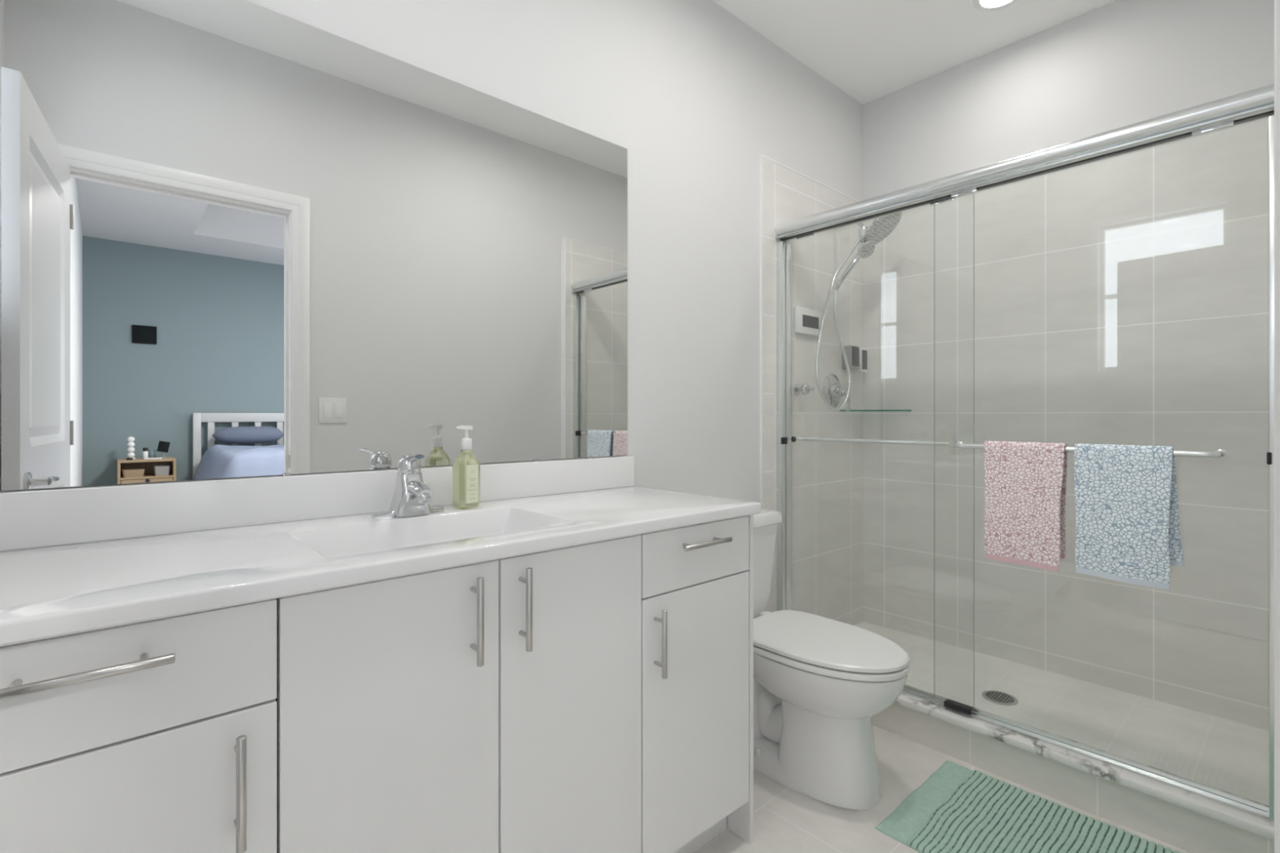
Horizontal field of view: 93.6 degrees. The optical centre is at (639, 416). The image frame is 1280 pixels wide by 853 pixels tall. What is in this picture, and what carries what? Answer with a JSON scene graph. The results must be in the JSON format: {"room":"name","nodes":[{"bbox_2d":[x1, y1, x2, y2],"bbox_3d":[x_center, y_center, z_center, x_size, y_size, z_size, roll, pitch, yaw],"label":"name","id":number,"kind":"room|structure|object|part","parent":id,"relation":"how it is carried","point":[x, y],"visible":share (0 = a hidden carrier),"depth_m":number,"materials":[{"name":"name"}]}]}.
{"room":"bathroom","nodes":[
{"label":"bathroom","id":0,"kind":"room"},
{"bbox_2d":[0,0,862,625],"bbox_3d":[-0.076,-0.218,2.073,3.450,2.766,0.128,0,0,-42],"label":"wall","id":1,"kind":"structure","parent":0,"point":[695,95],"depth_m":2.30,"materials":[{"name":"white paint"}]},
{"bbox_2d":[0,0,627,490],"bbox_3d":[-0.622,-0.382,1.504,1.553,1.032,0.009,0,0,-42],"label":"vanity mirror","id":2,"kind":"object","parent":1,"relation":"attached to","point":[238,238],"visible":1,"depth_m":1.33,"materials":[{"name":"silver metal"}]},
{"bbox_2d":[0,455,634,551],"bbox_3d":[-0.618,0.185,1.500,1.592,0.102,0.020,0,0,-42],"label":"backsplash","id":3,"kind":"structure","parent":1,"relation":"attached to","point":[28,519],"depth_m":1.28,"materials":[{"name":"white stone"}]},
{"bbox_2d":[793,383,813,395],"bbox_3d":[0.727,-0.118,2.646,0.052,0.052,0.088,0,0,-42],"label":"robe hook","id":4,"kind":"object","parent":1,"relation":"attached to","point":[805,388],"visible":1,"depth_m":2.64,"materials":[{"name":"silver metal"}]},
{"bbox_3d":[0.738,-0.118,2.633,0.052,0.052,0.055,0,0,-42],"label":"knob","id":5,"kind":"part","parent":4,"relation":"part of","materials":[{"name":"silver metal"}]},
{"bbox_2d":[794,306,822,337],"bbox_3d":[0.767,-0.426,2.725,0.205,0.118,0.024,0,0,-42],"label":"clock","id":6,"kind":"object","parent":1,"relation":"attached to","point":[807,322],"visible":0.88,"depth_m":2.70,"materials":[{"name":"white plastic"}]},
{"bbox_2d":[822,373,850,411],"bbox_3d":[0.943,-0.112,2.846,0.164,0.179,0.078,0,0,-42],"label":"shower valve","id":7,"kind":"object","parent":1,"relation":"attached to","point":[833,390],"visible":0.86,"depth_m":2.84,"materials":[{"name":"silver metal"}]},
{"bbox_3d":[0.971,-0.076,2.844,0.063,0.108,0.033,0,0,-24],"label":"lever","id":8,"kind":"part","parent":7,"relation":"part of","materials":[{"name":"silver metal"}]},
{"bbox_2d":[842,345,859,369],"bbox_3d":[1.033,-0.286,2.944,0.080,0.113,0.052,0,0,-42],"label":"wall dispenser","id":9,"kind":"object","parent":1,"relation":"attached to","point":[852,352],"visible":0.95,"depth_m":2.92,"materials":[{"name":"white plastic"}]},
{"bbox_2d":[852,348,866,373],"bbox_3d":[1.099,-0.276,3.002,0.060,0.115,0.052,0,0,-42],"label":"wall dispenser","id":10,"kind":"object","parent":1,"relation":"attached to","point":[863,353],"visible":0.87,"depth_m":2.98,"materials":[{"name":"white plastic"}]},
{"bbox_2d":[835,212,902,244],"bbox_3d":[1.033,-0.866,2.761,0.203,0.174,0.325,0,0,-42],"label":"shower head","id":11,"kind":"object","parent":1,"relation":"attached to","point":[881,228],"visible":0.58,"depth_m":2.69,"materials":[{"name":"silver metal"}]},
{"bbox_2d":[815,238,875,411],"bbox_3d":[0.928,-0.418,2.695,0.282,0.792,0.157,0,0,-42],"label":"shower hose","id":12,"kind":"object","parent":11,"relation":"attached to","point":[865,249],"visible":1,"depth_m":2.72,"materials":[{"name":"silver metal"}]},
{"bbox_3d":[1.027,-0.749,2.711,0.071,0.060,0.050,0,0,-42],"label":"nozzle plate","id":13,"kind":"part","parent":12,"relation":"part of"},
{"bbox_3d":[0.985,-0.906,2.829,0.056,0.093,0.159,0,0,-42],"label":"arm","id":14,"kind":"part","parent":11,"relation":"part of","materials":[{"name":"silver metal"}]},
{"bbox_3d":[1.091,-0.842,2.697,0.185,0.122,0.146,0,0,-42],"label":"nozzle plate","id":15,"kind":"part","parent":11,"relation":"part of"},
{"bbox_2d":[785,197,956,699],"bbox_3d":[0.900,0.114,2.338,0.064,1.758,0.754,0,0,-42],"label":"glass shower door","id":16,"kind":"structure","parent":1,"relation":"attached to","point":[951,444],"depth_m":2.32,"materials":[{"name":"grey"}]},
{"bbox_2d":[839,409,911,411],"bbox_3d":[1.139,-0.027,2.908,0.230,0.008,0.247,0,0,-42],"label":"corner shelf","id":17,"kind":"object","parent":1,"relation":"attached to","point":[840,410],"visible":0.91,"depth_m":2.91,"materials":[{"name":"clear glass"}]},
{"bbox_2d":[774,84,1274,826],"bbox_3d":[1.107,0.095,2.045,0.099,1.844,1.490,0,0,-42],"label":"shower door frame","id":18,"kind":"object","parent":1,"relation":"attached to","point":[1256,104],"visible":0.84,"depth_m":1.91,"materials":[{"name":"silver metal"}]},
{"bbox_3d":[1.107,-0.793,2.045,0.099,0.068,1.490,0,0,-42],"label":"header rail","id":19,"kind":"part","parent":18,"relation":"part of","materials":[{"name":"silver metal"}]},
{"bbox_2d":[871,702,1274,852],"bbox_3d":[1.124,1.104,2.060,0.098,0.122,1.492,0,0,-42],"label":"shower curb","id":20,"kind":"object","parent":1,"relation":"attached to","point":[1184,828],"depth_m":1.78,"materials":[{"name":"tile"}]},
{"bbox_2d":[893,684,1274,839],"bbox_3d":[1.123,1.030,2.058,0.133,0.026,1.492,0,0,-42],"label":"cap","id":21,"kind":"object","parent":20,"relation":"on","point":[1229,815],"visible":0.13,"depth_m":1.74,"materials":[{"name":"stone"}]},
{"bbox_2d":[933,120,1267,812],"bbox_3d":[1.284,0.114,1.790,0.059,1.758,0.810,0,0,-42],"label":"glass shower door","id":22,"kind":"structure","parent":1,"relation":"attached to","point":[1221,453],"depth_m":1.77,"materials":[{"name":"grey"}]},
{"bbox_2d":[983,440,1067,572],"bbox_3d":[1.182,0.270,1.859,0.056,0.378,0.223,0,0,-42],"label":"hand towel","id":23,"kind":"object","parent":22,"relation":"hanging from","point":[1025,482],"visible":1,"depth_m":1.84,"materials":[{"name":"pink fabric"}]},
{"bbox_2d":[1074,443,1184,590],"bbox_3d":[1.352,0.271,1.671,0.053,0.380,0.235,0,0,-42],"label":"hand towel","id":24,"kind":"object","parent":22,"relation":"hanging from","point":[1128,531],"visible":1,"depth_m":1.65,"materials":[{"name":"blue fabric"}]},
{"bbox_2d":[711,0,1116,104],"bbox_3d":[0.482,-1.651,1.464,3.430,0.100,1.780,0,0,-42],"label":"ceiling","id":25,"kind":"structure","parent":0,"point":[869,50],"depth_m":2.49,"materials":[{"name":"white paint"}]},
{"bbox_2d":[972,0,1017,11],"bbox_3d":[1.367,-1.598,2.282,0.184,0.006,0.184,0,0,-42],"label":"recessed light","id":26,"kind":"object","parent":25,"relation":"in","point":[980,5],"visible":1,"depth_m":2.33,"materials":[{"name":"white paint"}]},
{"bbox_2d":[693,725,1189,852],"bbox_3d":[0.482,1.205,1.464,3.430,0.080,1.780,0,0,-42],"label":"floor","id":27,"kind":"structure","parent":0,"point":[786,820],"depth_m":1.76,"materials":[{"name":"tile"}]},
{"bbox_2d":[0,598,276,852],"bbox_3d":[-0.865,0.715,0.918,0.450,0.900,0.557,0,0,-42],"label":"base cabinet","id":28,"kind":"object","parent":27,"relation":"on","point":[159,735],"visible":0.93,"depth_m":0.79,"materials":[{"name":"grey wood"}]},
{"bbox_3d":[-0.681,0.315,0.735,0.175,0.012,0.040,0,0,-42],"label":"handle","id":29,"kind":"part","parent":28,"relation":"part of","materials":[{"name":"silver metal"}]},
{"bbox_3d":[-0.690,0.344,0.764,0.395,0.147,0.019,0,0,-42],"label":"drawer","id":30,"kind":"part","parent":28,"relation":"part of","materials":[{"name":"white paint"}]},
{"bbox_3d":[-0.690,0.735,0.764,0.395,0.625,0.019,0,0,-42],"label":"door","id":31,"kind":"part","parent":28,"relation":"part of","materials":[{"name":"white paint"}]},
{"bbox_3d":[-0.561,0.523,0.842,0.012,0.159,0.040,0,0,-42],"label":"handle","id":32,"kind":"part","parent":28,"relation":"part of","materials":[{"name":"silver metal"}]},
{"bbox_2d":[275,534,641,852],"bbox_3d":[-0.425,0.715,1.310,0.722,0.900,0.557,0,0,-42],"label":"base cabinet","id":33,"kind":"object","parent":27,"relation":"on","point":[494,706],"visible":0.87,"depth_m":1.09,"materials":[{"name":"grey wood"}]},
{"bbox_2d":[0,455,760,646],"bbox_3d":[-0.445,0.260,1.306,1.592,0.251,0.540,0,0,-42],"label":"countertop","id":34,"kind":"structure","parent":33,"relation":"on","point":[73,561],"depth_m":1.15,"materials":[{"name":"white stone"}]},
{"bbox_2d":[371,453,444,519],"bbox_3d":[-0.528,0.161,1.408,0.164,0.149,0.140,0,0,-42],"label":"faucet","id":35,"kind":"object","parent":34,"relation":"on","point":[411,496],"visible":1,"depth_m":1.40,"materials":[{"name":"silver metal"}]},
{"bbox_3d":[-0.526,0.113,1.406,0.054,0.054,0.128,0,0,-42],"label":"lever","id":36,"kind":"part","parent":35,"relation":"part of","materials":[{"name":"silver metal"}]},
{"bbox_3d":[-0.529,0.183,1.409,0.086,0.095,0.137,0,0,-42],"label":"spout","id":37,"kind":"part","parent":35,"relation":"part of","materials":[{"name":"silver metal"}]},
{"bbox_2d":[452,425,479,509],"bbox_3d":[-0.445,0.129,1.540,0.060,0.210,0.062,0,0,-42],"label":"soap dispenser","id":38,"kind":"object","parent":34,"relation":"on","point":[466,467],"visible":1,"depth_m":1.52,"materials":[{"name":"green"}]},
{"bbox_3d":[-0.406,0.659,1.018,0.360,0.776,0.019,0,0,-42],"label":"door","id":39,"kind":"part","parent":33,"relation":"part of","materials":[{"name":"white paint"}]},
{"bbox_3d":[-0.293,0.366,1.081,0.012,0.157,0.040,0,0,-42],"label":"handle","id":40,"kind":"part","parent":33,"relation":"part of","materials":[{"name":"silver metal"}]},
{"bbox_3d":[-0.219,0.366,1.148,0.012,0.157,0.040,0,0,-42],"label":"handle","id":41,"kind":"part","parent":33,"relation":"part of","materials":[{"name":"silver metal"}]},
{"bbox_3d":[-0.136,0.659,1.260,0.357,0.776,0.019,0,0,-42],"label":"door","id":42,"kind":"part","parent":33,"relation":"part of","materials":[{"name":"white paint"}]},
{"bbox_2d":[640,514,753,852],"bbox_3d":[-0.002,0.715,1.689,0.408,0.900,0.558,0,0,-42],"label":"base cabinet","id":43,"kind":"object","parent":27,"relation":"on","point":[697,580],"visible":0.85,"depth_m":1.49,"materials":[{"name":"grey wood"}]},
{"bbox_3d":[0.047,0.522,1.386,0.012,0.155,0.040,0,0,-42],"label":"handle","id":44,"kind":"part","parent":43,"relation":"part of","materials":[{"name":"silver metal"}]},
{"bbox_3d":[0.145,0.344,1.511,0.389,0.147,0.019,0,0,-42],"label":"drawer","id":45,"kind":"part","parent":43,"relation":"part of","materials":[{"name":"white paint"}]},
{"bbox_3d":[0.161,0.314,1.487,0.168,0.012,0.040,0,0,-42],"label":"handle","id":46,"kind":"part","parent":43,"relation":"part of","materials":[{"name":"silver metal"}]},
{"bbox_3d":[0.132,0.715,1.834,0.014,0.900,0.521,0,0,-42],"label":"panel","id":47,"kind":"part","parent":43,"relation":"part of","materials":[{"name":"white paint"}]},
{"bbox_2d":[753,508,909,810],"bbox_3d":[0.510,0.762,2.010,0.438,0.805,0.758,0,0,-42],"label":"toilet","id":48,"kind":"object","parent":27,"relation":"on","point":[820,682],"visible":0.66,"depth_m":1.83,"materials":[{"name":"white ceramic"}]},
{"bbox_3d":[0.323,0.579,2.220,0.410,0.348,0.188,0,0,-42],"label":"tank","id":49,"kind":"part","parent":48,"relation":"part of","materials":[{"name":"white ceramic"}]},
{"bbox_3d":[0.325,0.384,2.217,0.438,0.047,0.202,0,0,-42],"label":"tank lid","id":50,"kind":"part","parent":48,"relation":"part of","materials":[{"name":"white ceramic"}]},
{"bbox_3d":[0.584,0.741,1.927,0.372,0.020,0.536,0,0,-42],"label":"seat","id":51,"kind":"part","parent":48,"relation":"part of","materials":[{"name":"white plastic"}]},
{"bbox_3d":[0.577,0.718,1.935,0.370,0.026,0.555,0,0,-42],"label":"lid","id":52,"kind":"part","parent":48,"relation":"part of","materials":[{"name":"white plastic"}]},
{"bbox_2d":[875,760,1179,852],"bbox_3d":[1.114,1.157,1.568,0.503,0.015,0.797,0,0,-42],"label":"bath mat","id":53,"kind":"object","parent":27,"relation":"on","point":[957,809],"visible":1,"depth_m":1.70,"materials":[{"name":"green fabric"}]},
{"bbox_2d":[854,621,1269,805],"bbox_3d":[1.367,1.107,2.276,0.732,0.115,1.492,0,0,-42],"label":"floor","id":54,"kind":"structure","parent":0,"point":[1229,756],"depth_m":2.10,"materials":[{"name":"ceramic"}]},
{"bbox_2d":[982,689,1017,705],"bbox_3d":[1.340,1.048,2.237,0.116,0.004,0.116,0,0,-42],"label":"shower drain","id":55,"kind":"object","parent":54,"relation":"on","point":[998,697],"visible":1,"depth_m":2.23,"materials":[{"name":"silver metal"}]},
{"bbox_2d":[862,0,1274,730],"bbox_3d":[1.745,-0.218,2.513,0.148,2.766,1.660,0,0,-42],"label":"wall","id":56,"kind":"structure","parent":0,"point":[1124,300],"depth_m":2.39,"materials":[{"name":"tile"}]},
{"bbox_2d":[760,155,859,508],"bbox_3d":[1.336,0.037,2.228,0.862,2.256,1.540,0,0,-42],"label":"trim","id":57,"kind":"structure","parent":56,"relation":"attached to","point":[761,156],"depth_m":2.51,"materials":[{"name":"white paint"}]},
{"bbox_3d":[1.029,-0.218,0.840,3.170,2.766,0.120,0,0,-42],"label":"wall","id":58,"kind":"structure","parent":0,"visible":0},
{"bbox_2d":[1274,0,1279,852],"bbox_3d":[0.228,0.085,0.124,0.905,2.160,0.160,0,0,-42],"label":"trim","id":59,"kind":"structure","parent":58,"relation":"attached to","point":[1277,2],"depth_m":0.46,"materials":[{"name":"white paint"}]}
]}

